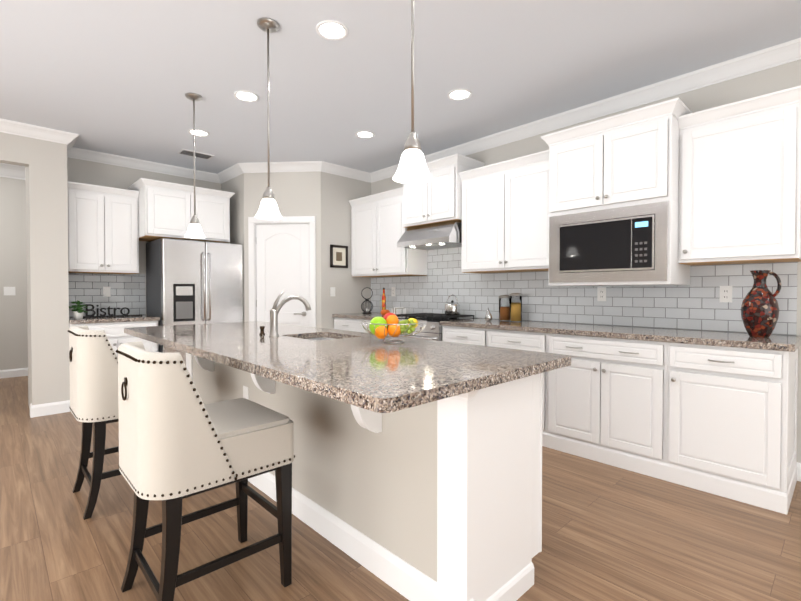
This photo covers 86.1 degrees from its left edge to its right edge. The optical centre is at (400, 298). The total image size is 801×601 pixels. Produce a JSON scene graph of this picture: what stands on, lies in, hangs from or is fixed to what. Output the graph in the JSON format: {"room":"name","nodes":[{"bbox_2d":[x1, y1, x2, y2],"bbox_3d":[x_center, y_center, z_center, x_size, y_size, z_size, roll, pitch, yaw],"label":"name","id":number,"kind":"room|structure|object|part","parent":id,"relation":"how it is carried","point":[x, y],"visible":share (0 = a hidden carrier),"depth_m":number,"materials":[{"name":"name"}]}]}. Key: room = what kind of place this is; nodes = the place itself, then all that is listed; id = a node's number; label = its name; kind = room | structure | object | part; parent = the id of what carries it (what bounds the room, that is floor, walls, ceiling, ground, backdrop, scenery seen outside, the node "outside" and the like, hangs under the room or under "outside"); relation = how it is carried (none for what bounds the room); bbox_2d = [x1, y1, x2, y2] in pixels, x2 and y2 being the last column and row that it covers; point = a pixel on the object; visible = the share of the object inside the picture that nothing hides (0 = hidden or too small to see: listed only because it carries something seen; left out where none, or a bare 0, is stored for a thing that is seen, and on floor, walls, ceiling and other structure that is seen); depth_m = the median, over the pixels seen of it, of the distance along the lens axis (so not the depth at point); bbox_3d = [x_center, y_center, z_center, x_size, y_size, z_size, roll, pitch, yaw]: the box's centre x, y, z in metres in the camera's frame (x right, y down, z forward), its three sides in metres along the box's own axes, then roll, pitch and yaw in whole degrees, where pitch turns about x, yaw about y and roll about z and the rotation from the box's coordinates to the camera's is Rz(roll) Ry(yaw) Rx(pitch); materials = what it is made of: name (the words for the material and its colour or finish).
{"room":"kitchen","nodes":[
{"label":"kitchen","id":0,"kind":"room"},
{"bbox_2d":[0,177,27,378],"bbox_3d":[-5.160,-0.377,6.260,6.420,2.950,0.134,-1,1,-44],"label":"wall","id":1,"kind":"structure","parent":0,"point":[13,324],"depth_m":5.97,"materials":[{"name":"grey paint"}]},
{"bbox_2d":[4,287,14,294],"bbox_3d":[-5.417,-0.097,5.939,0.120,0.120,0.010,-1,1,-44],"label":"switch plate","id":2,"kind":"object","parent":1,"relation":"attached to","point":[9,290],"visible":1,"depth_m":5.94,"materials":[{"name":"white plastic"}]},
{"bbox_2d":[0,163,24,179],"bbox_3d":[-5.593,-1.750,5.657,4.990,0.186,0.141,-1,1,-44],"label":"crown molding","id":3,"kind":"structure","parent":1,"relation":"attached to","point":[12,171],"depth_m":5.90,"materials":[{"name":"white"}]},
{"bbox_2d":[0,132,28,166],"bbox_3d":[-3.949,-1.534,3.678,1.140,0.560,0.120,-1,1,-44],"label":"wall","id":4,"kind":"structure","parent":0,"point":[14,149],"depth_m":3.96,"materials":[{"name":"grey paint"}]},
{"bbox_2d":[25,137,69,407],"bbox_3d":[-3.605,-0.349,4.368,0.285,2.950,0.620,-1,1,-44],"label":"wall","id":5,"kind":"structure","parent":0,"point":[47,270],"depth_m":4.15,"materials":[{"name":"grey paint"}]},
{"bbox_2d":[0,38,800,183],"bbox_3d":[-0.445,-1.517,1.200,6.300,0.098,9.300,-1,1,-44],"label":"crown molding","id":6,"kind":"structure","parent":5,"relation":"attached to","point":[771,57],"depth_m":3.98,"materials":[{"name":"white wood"}]},
{"bbox_2d":[67,157,220,314],"bbox_3d":[-3.017,-0.362,5.273,1.815,2.950,0.120,-1,1,-44],"label":"wall","id":7,"kind":"structure","parent":0,"point":[92,173],"depth_m":4.95,"materials":[{"name":"grey paint"}]},
{"bbox_2d":[67,181,114,273],"bbox_3d":[-3.372,-0.732,4.603,0.380,0.911,0.348,-1,1,-44],"label":"upper cabinet","id":8,"kind":"object","parent":7,"relation":"attached to","point":[89,205],"depth_m":4.48,"materials":[{"name":"white wood"}]},
{"bbox_2d":[68,273,145,316],"bbox_3d":[-3.345,-0.039,4.875,0.782,0.484,0.009,-1,1,-44],"label":"tile backsplash","id":9,"kind":"structure","parent":7,"relation":"attached to","point":[128,291],"depth_m":4.90,"materials":[{"name":"grey tile"}]},
{"bbox_2d":[103,287,110,296],"bbox_3d":[-3.329,-0.071,4.862,0.070,0.114,0.030,-1,1,-44],"label":"outlet","id":10,"kind":"object","parent":9,"relation":"attached to","point":[106,291],"visible":1,"depth_m":4.86,"materials":[{"name":"white plastic"}]},
{"bbox_2d":[111,187,142,273],"bbox_3d":[-3.180,-0.735,4.786,0.382,0.911,0.348,-1,1,-44],"label":"upper cabinet","id":11,"kind":"object","parent":7,"relation":"attached to","point":[112,227],"depth_m":4.70,"materials":[{"name":"white wood"}]},
{"bbox_2d":[131,178,198,241],"bbox_3d":[-2.760,-0.983,4.995,0.515,0.599,0.618,-1,1,-44],"label":"upper cabinet","id":12,"kind":"object","parent":7,"relation":"attached to","point":[166,209],"depth_m":4.75,"materials":[{"name":"white wood"}]},
{"bbox_2d":[199,187,230,242],"bbox_3d":[-2.471,-0.988,5.271,0.516,0.599,0.618,-1,1,-44],"label":"upper cabinet","id":13,"kind":"object","parent":7,"relation":"attached to","point":[214,205],"depth_m":5.10,"materials":[{"name":"white wood"}]},
{"bbox_2d":[221,173,244,321],"bbox_3d":[-2.158,-0.262,5.602,0.120,2.740,0.830,-1,1,-44],"label":"wall","id":14,"kind":"structure","parent":0,"point":[235,185],"depth_m":5.39,"materials":[{"name":"grey paint"}]},
{"bbox_2d":[244,171,320,327],"bbox_3d":[-1.434,-0.258,5.283,0.956,2.740,0.120,0,1,4],"label":"wall","id":15,"kind":"structure","parent":0,"point":[297,193],"depth_m":5.20,"materials":[{"name":"grey paint"}]},
{"bbox_2d":[248,216,315,326],"bbox_3d":[-1.438,0.060,5.268,0.836,2.101,0.157,0,1,4],"label":"pantry door","id":16,"kind":"structure","parent":15,"relation":"in","point":[281,254],"depth_m":5.24,"materials":[{"name":"white wood"}]},
{"bbox_2d":[321,172,370,328],"bbox_3d":[-0.717,-0.261,5.502,0.790,2.740,0.120,-1,1,-44],"label":"wall","id":17,"kind":"structure","parent":0,"point":[338,193],"depth_m":5.36,"materials":[{"name":"grey paint"}]},
{"bbox_2d":[330,287,334,295],"bbox_3d":[-0.835,-0.078,5.303,0.070,0.114,0.009,-1,1,-44],"label":"switch plate","id":18,"kind":"object","parent":17,"relation":"attached to","point":[332,291],"visible":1,"depth_m":5.30,"materials":[{"name":"white plastic"}]},
{"bbox_2d":[330,245,347,267],"bbox_3d":[-0.766,-0.519,5.354,0.260,0.280,0.020,-1,1,-44],"label":"picture frame","id":19,"kind":"object","parent":17,"relation":"attached to","point":[338,256],"visible":0.98,"depth_m":5.35,"materials":[{"name":"black wood"}]},
{"bbox_2d":[0,376,800,600],"bbox_3d":[-1.238,1.186,2.074,6.700,0.050,12.000,-1,1,-44],"label":"floor","id":20,"kind":"structure","parent":0,"point":[611,533],"depth_m":2.04,"materials":[{"name":"brown wood"}]},
{"bbox_2d":[30,400,69,417],"bbox_3d":[-3.398,1.072,4.163,0.299,0.114,0.034,-1,1,-44],"label":"baseboard","id":21,"kind":"structure","parent":20,"relation":"on","point":[45,409],"depth_m":4.14,"materials":[{"name":"white wood"}]},
{"bbox_2d":[68,325,121,519],"bbox_3d":[-1.622,0.656,2.563,0.558,0.995,0.512,-1,1,-44],"label":"bar stool","id":22,"kind":"object","parent":20,"relation":"on","point":[93,363],"visible":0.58,"depth_m":2.27,"materials":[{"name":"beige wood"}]},
{"bbox_2d":[69,321,158,412],"bbox_3d":[-3.139,0.684,4.660,0.768,0.875,0.618,-1,1,-44],"label":"base cabinet","id":23,"kind":"object","parent":20,"relation":"on","point":[115,333],"visible":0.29,"depth_m":4.46,"materials":[{"name":"white wood"}]},
{"bbox_2d":[69,315,159,323],"bbox_3d":[-3.131,0.227,4.651,0.775,0.039,0.629,-1,1,-44],"label":"countertop","id":24,"kind":"structure","parent":23,"relation":"on","point":[72,320],"depth_m":4.43,"materials":[{"name":"stone"}]},
{"bbox_2d":[69,300,87,318],"bbox_3d":[-3.285,0.117,4.366,0.178,0.187,0.183,-1,1,-44],"label":"potted plant","id":25,"kind":"object","parent":24,"relation":"on","point":[78,312],"visible":0.98,"depth_m":4.35,"materials":[{"name":"green plant"}]},
{"bbox_2d":[83,304,141,317],"bbox_3d":[-3.173,0.134,4.738,0.550,0.142,0.040,-1,1,-44],"label":"sign","id":26,"kind":"object","parent":24,"relation":"on","point":[101,315],"visible":1,"depth_m":4.68,"materials":[{"name":"black metal"}]},
{"bbox_2d":[146,238,242,364],"bbox_3d":[-2.468,0.226,5.187,0.899,1.775,0.749,-1,1,-44],"label":"refrigerator","id":27,"kind":"object","parent":20,"relation":"on","point":[188,282],"visible":0.44,"depth_m":4.90,"materials":[{"name":"grey metal"}]},
{"bbox_2d":[116,342,294,600],"bbox_3d":[-0.786,0.669,1.723,0.558,0.995,0.512,-1,1,-44],"label":"bar stool","id":28,"kind":"object","parent":20,"relation":"on","point":[179,440],"visible":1,"depth_m":1.50,"materials":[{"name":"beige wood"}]},
{"bbox_3d":[-0.783,0.573,1.724,0.535,0.177,0.490,-1,1,-44],"label":"seat","id":29,"kind":"part","parent":28,"relation":"part of","materials":[{"name":"fabric"}]},
{"bbox_2d":[334,317,370,332],"bbox_3d":[-0.265,0.677,5.163,0.618,0.876,1.006,-1,1,-44],"label":"base cabinet","id":30,"kind":"object","parent":20,"relation":"on","point":[355,325],"depth_m":5.05,"materials":[{"name":"white wood"}]},
{"bbox_2d":[332,312,800,351],"bbox_3d":[0.838,0.236,3.988,0.629,0.039,4.222,-1,1,-44],"label":"countertop","id":31,"kind":"structure","parent":30,"relation":"on","point":[790,343],"depth_m":2.94,"materials":[{"name":"stone"}]},
{"bbox_2d":[361,287,372,313],"bbox_3d":[-0.425,0.029,5.454,0.159,0.330,0.159,-1,1,-44],"label":"wire lantern","id":32,"kind":"object","parent":31,"relation":"on","point":[366,311],"visible":1,"depth_m":5.44,"materials":[{"name":"black metal"}]},
{"bbox_2d":[382,288,385,309],"bbox_3d":[-0.204,0.035,5.250,0.051,0.325,0.052,-1,1,-44],"label":"bottle","id":33,"kind":"object","parent":31,"relation":"on","point":[383,300],"visible":0.79,"depth_m":5.23,"materials":[{"name":"orange glass"}]},
{"bbox_2d":[380,308,389,315],"bbox_3d":[-0.176,0.156,4.933,0.112,0.090,0.112,-1,1,-44],"label":"pumpkin","id":34,"kind":"object","parent":31,"relation":"on","point":[383,312],"visible":0.77,"depth_m":4.89,"materials":[{"name":"orange food"}]},
{"bbox_2d":[391,307,405,313],"bbox_3d":[-0.022,0.153,4.872,0.150,0.100,0.122,-1,1,-44],"label":"napkin holder","id":35,"kind":"object","parent":31,"relation":"on","point":[398,310],"visible":0.65,"depth_m":4.83,"materials":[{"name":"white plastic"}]},
{"bbox_2d":[485,293,521,321],"bbox_3d":[0.970,0.083,3.998,0.243,0.265,0.303,-1,1,-44],"label":"glass canisters","id":36,"kind":"object","parent":31,"relation":"on","point":[510,307],"visible":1,"depth_m":3.96,"materials":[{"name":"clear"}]},
{"bbox_2d":[740,270,781,337],"bbox_3d":[2.195,0.034,2.613,0.184,0.405,0.191,-1,1,-44],"label":"vase","id":37,"kind":"object","parent":31,"relation":"on","point":[759,309],"visible":1,"depth_m":2.57,"materials":[{"name":"ceramic"}]},
{"bbox_2d":[170,347,542,600],"bbox_3d":[-0.620,0.715,2.655,0.686,0.875,2.970,-1,1,-44],"label":"kitchen island","id":38,"kind":"object","parent":20,"relation":"on","point":[416,469],"depth_m":1.69,"materials":[{"name":"white"}]},
{"bbox_2d":[243,386,248,399],"bbox_3d":[-0.987,0.621,2.732,0.008,0.114,0.070,-1,1,-44],"label":"outlet","id":39,"kind":"object","parent":38,"relation":"attached to","point":[245,388],"depth_m":2.72,"materials":[{"name":"white plastic"}]},
{"bbox_2d":[124,321,570,414],"bbox_3d":[-0.688,0.258,2.570,1.100,0.039,3.020,-1,1,-44],"label":"island countertop","id":40,"kind":"structure","parent":38,"relation":"on","point":[362,370],"depth_m":1.75,"materials":[{"name":"grey stone"}]},
{"bbox_2d":[259,291,310,336],"bbox_3d":[-0.740,0.094,2.720,0.215,0.283,0.323,-1,1,-44],"label":"faucet","id":41,"kind":"object","parent":40,"relation":"on","point":[274,312],"depth_m":2.65,"materials":[{"name":"silver metal"}]},
{"bbox_2d":[360,313,427,342],"bbox_3d":[-0.035,0.161,2.348,0.369,0.159,0.369,-1,1,-44],"label":"fruit bowl","id":42,"kind":"object","parent":40,"relation":"on","point":[390,322],"visible":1,"depth_m":2.28,"materials":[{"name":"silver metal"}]},
{"bbox_2d":[387,313,477,340],"bbox_3d":[0.310,0.650,4.492,0.687,0.948,0.744,-1,1,-44],"label":"range","id":43,"kind":"object","parent":20,"relation":"on","point":[432,330],"visible":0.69,"depth_m":4.20,"materials":[{"name":"silver metal"}]},
{"bbox_2d":[445,294,459,314],"bbox_3d":[0.541,0.069,4.468,0.160,0.214,0.160,-1,1,-44],"label":"tea kettle","id":44,"kind":"object","parent":43,"relation":"on","point":[451,308],"visible":1,"depth_m":4.41,"materials":[{"name":"silver metal"}]},
{"bbox_2d":[442,325,477,344],"bbox_3d":[0.805,0.694,4.039,0.618,0.876,0.585,-1,1,-44],"label":"base cabinet","id":45,"kind":"object","parent":20,"relation":"on","point":[449,333],"depth_m":3.87,"materials":[{"name":"white wood"}]},
{"bbox_2d":[478,328,533,350],"bbox_3d":[1.146,0.699,3.681,0.618,0.876,0.696,-1,1,-44],"label":"base cabinet","id":46,"kind":"object","parent":20,"relation":"on","point":[486,337],"depth_m":3.52,"materials":[{"name":"white wood"}]},
{"bbox_2d":[534,332,649,475],"bbox_3d":[1.612,0.706,3.191,0.618,0.876,0.947,-1,1,-44],"label":"base cabinet","id":47,"kind":"object","parent":20,"relation":"on","point":[598,416],"depth_m":2.99,"materials":[{"name":"white wood"}]},
{"bbox_2d":[650,341,797,514],"bbox_3d":[2.058,0.714,2.723,0.618,0.876,0.641,-1,1,-44],"label":"base cabinet","id":48,"kind":"object","parent":20,"relation":"on","point":[704,424],"depth_m":2.49,"materials":[{"name":"white wood"}]},
{"bbox_2d":[0,0,800,173],"bbox_3d":[-0.417,-1.591,1.170,6.700,0.050,9.620,-1,1,-44],"label":"ceiling","id":49,"kind":"structure","parent":0,"point":[120,77],"depth_m":2.93,"materials":[{"name":"white paint"}]},
{"bbox_2d":[184,93,205,237],"bbox_3d":[-1.635,-1.042,3.402,0.156,1.114,0.156,-1,1,-44],"label":"pendant light","id":50,"kind":"object","parent":49,"relation":"hanging from","point":[194,230],"visible":1,"depth_m":3.39,"materials":[{"name":"silver metal"}]},
{"bbox_2d":[177,149,213,159],"bbox_3d":[-2.301,-1.615,4.817,0.340,0.012,0.180,-1,1,-44],"label":"ceiling vent","id":51,"kind":"object","parent":49,"relation":"in","point":[197,154],"visible":0.83,"depth_m":4.80,"materials":[{"name":"white metal"}]},
{"bbox_2d":[188,129,209,136],"bbox_3d":[-1.963,-1.606,4.172,0.190,0.009,0.190,-1,1,-44],"label":"recessed light","id":52,"kind":"object","parent":49,"relation":"in","point":[200,133],"visible":0.96,"depth_m":4.17,"materials":[{"name":"white"}]},
{"bbox_2d":[234,90,258,101],"bbox_3d":[-1.218,-1.594,3.390,0.190,0.009,0.190,-1,1,-44],"label":"recessed light","id":53,"kind":"object","parent":49,"relation":"in","point":[245,96],"visible":1,"depth_m":3.39,"materials":[{"name":"white"}]},
{"bbox_2d":[255,18,282,219],"bbox_3d":[-0.767,-1.028,2.489,0.156,1.114,0.156,-1,1,-44],"label":"pendant light","id":54,"kind":"object","parent":49,"relation":"hanging from","point":[268,209],"visible":1,"depth_m":2.48,"materials":[{"name":"white glass"}]},
{"bbox_2d":[316,20,347,39],"bbox_3d":[-0.405,-1.581,2.536,0.190,0.009,0.190,-1,1,-44],"label":"recessed light","id":55,"kind":"object","parent":49,"relation":"in","point":[331,30],"visible":1,"depth_m":2.53,"materials":[{"name":"white"}]},
{"bbox_2d":[355,131,374,137],"bbox_3d":[-0.349,-1.607,4.217,0.190,0.009,0.190,-1,1,-44],"label":"recessed light","id":56,"kind":"object","parent":49,"relation":"in","point":[364,134],"visible":0.98,"depth_m":4.22,"materials":[{"name":"white"}]},
{"bbox_2d":[392,0,432,183],"bbox_3d":[0.047,-1.015,1.635,0.156,1.114,0.156,-1,1,-44],"label":"pendant light","id":57,"kind":"object","parent":49,"relation":"hanging from","point":[412,168],"visible":1,"depth_m":1.62,"materials":[{"name":"white glass"}]},
{"bbox_2d":[448,89,471,100],"bbox_3d":[0.464,-1.594,3.363,0.190,0.009,0.190,-1,1,-44],"label":"recessed light","id":58,"kind":"object","parent":49,"relation":"in","point":[459,94],"visible":1,"depth_m":3.36,"materials":[{"name":"white"}]},
{"bbox_2d":[371,60,800,481],"bbox_3d":[2.392,-0.327,2.884,0.134,2.950,8.200,-1,1,-44],"label":"wall","id":59,"kind":"structure","parent":0,"point":[773,79],"depth_m":2.96,"materials":[{"name":"grey paint"}]},
{"bbox_2d":[349,195,372,276],"bbox_3d":[-0.318,-0.757,5.393,0.348,0.965,0.571,-1,1,-44],"label":"upper cabinet","id":60,"kind":"object","parent":59,"relation":"attached to","point":[362,208],"depth_m":5.31,"materials":[{"name":"white wood"}]},
{"bbox_2d":[373,187,426,276],"bbox_3d":[-0.004,-0.752,5.063,0.348,0.965,0.571,-1,1,-44],"label":"upper cabinet","id":61,"kind":"object","parent":59,"relation":"attached to","point":[390,260],"depth_m":4.94,"materials":[{"name":"white wood"}]},
{"bbox_2d":[401,183,420,228],"bbox_3d":[0.317,-1.083,4.670,0.418,0.610,0.433,-1,1,-44],"label":"upper cabinet","id":62,"kind":"object","parent":59,"relation":"attached to","point":[410,193],"depth_m":4.59,"materials":[{"name":"white wood"}]},
{"bbox_2d":[421,154,484,224],"bbox_3d":[0.535,-1.080,4.441,0.418,0.610,0.433,-1,1,-44],"label":"upper cabinet","id":63,"kind":"object","parent":59,"relation":"attached to","point":[440,196],"depth_m":4.26,"materials":[{"name":"white wood"}]},
{"bbox_2d":[397,220,461,249],"bbox_3d":[0.391,-0.656,4.534,0.488,0.236,0.733,-1,1,-44],"label":"range hood","id":64,"kind":"object","parent":63,"relation":"attached to","point":[442,235],"visible":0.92,"depth_m":4.36,"materials":[{"name":"silver metal"}]},
{"bbox_2d":[461,163,496,272],"bbox_3d":[0.902,-0.738,4.111,0.348,0.965,0.558,-1,1,-44],"label":"upper cabinet","id":65,"kind":"object","parent":59,"relation":"attached to","point":[479,185],"depth_m":4.03,"materials":[{"name":"white wood"}]},
{"bbox_2d":[497,151,544,272],"bbox_3d":[1.207,-0.733,3.791,0.348,0.965,0.558,-1,1,-44],"label":"upper cabinet","id":66,"kind":"object","parent":59,"relation":"attached to","point":[520,180],"depth_m":3.71,"materials":[{"name":"white wood"}]},
{"bbox_2d":[545,122,592,216],"bbox_3d":[1.502,-0.959,3.354,0.518,0.620,0.478,-1,1,-44],"label":"upper cabinet","id":67,"kind":"object","parent":59,"relation":"attached to","point":[569,156],"depth_m":3.22,"materials":[{"name":"white wood"}]},
{"bbox_2d":[371,247,797,334],"bbox_3d":[1.051,-0.279,4.209,0.009,0.984,4.188,-1,1,-44],"label":"tile backsplash","id":68,"kind":"structure","parent":59,"relation":"attached to","point":[696,304],"depth_m":3.58,"materials":[{"name":"grey tile"}]},
{"bbox_2d":[391,287,394,295],"bbox_3d":[-0.089,-0.079,5.399,0.007,0.114,0.070,-1,1,-44],"label":"wall outlet","id":69,"kind":"object","parent":68,"relation":"attached to","point":[392,288],"depth_m":5.40,"materials":[{"name":"white plastic"}]},
{"bbox_2d":[597,287,605,300],"bbox_3d":[1.669,-0.032,3.552,0.007,0.114,0.070,-1,1,-44],"label":"wall outlet","id":70,"kind":"object","parent":68,"relation":"attached to","point":[601,291],"depth_m":3.55,"materials":[{"name":"white plastic"}]},
{"bbox_2d":[720,286,731,301],"bbox_3d":[2.241,-0.027,2.951,0.007,0.114,0.070,-1,1,-44],"label":"wall outlet","id":71,"kind":"object","parent":68,"relation":"attached to","point":[725,293],"depth_m":2.95,"materials":[{"name":"white plastic"}]},
{"bbox_2d":[545,201,692,285],"bbox_3d":[1.634,-0.372,3.238,0.498,0.550,0.840,-1,1,-44],"label":"upper cabinet","id":72,"kind":"object","parent":59,"relation":"attached to","point":[678,274],"depth_m":2.87,"materials":[{"name":"white wood"}]},
{"bbox_2d":[549,201,668,282],"bbox_3d":[1.444,-0.373,3.057,0.026,0.513,0.810,-1,1,-44],"label":"microwave","id":73,"kind":"object","parent":72,"relation":"in","point":[624,244],"visible":1,"depth_m":3.01,"materials":[{"name":"silver metal"}]},
{"bbox_2d":[593,98,684,208],"bbox_3d":[1.752,-0.955,3.092,0.518,0.620,0.478,-1,1,-44],"label":"upper cabinet","id":74,"kind":"object","parent":59,"relation":"attached to","point":[637,152],"depth_m":2.88,"materials":[{"name":"white wood"}]},
{"bbox_2d":[681,85,800,265],"bbox_3d":[2.185,-0.717,2.763,0.348,0.965,0.600,-1,1,-44],"label":"upper cabinet","id":75,"kind":"object","parent":59,"relation":"attached to","point":[724,180],"depth_m":2.61,"materials":[{"name":"white wood"}]}
]}

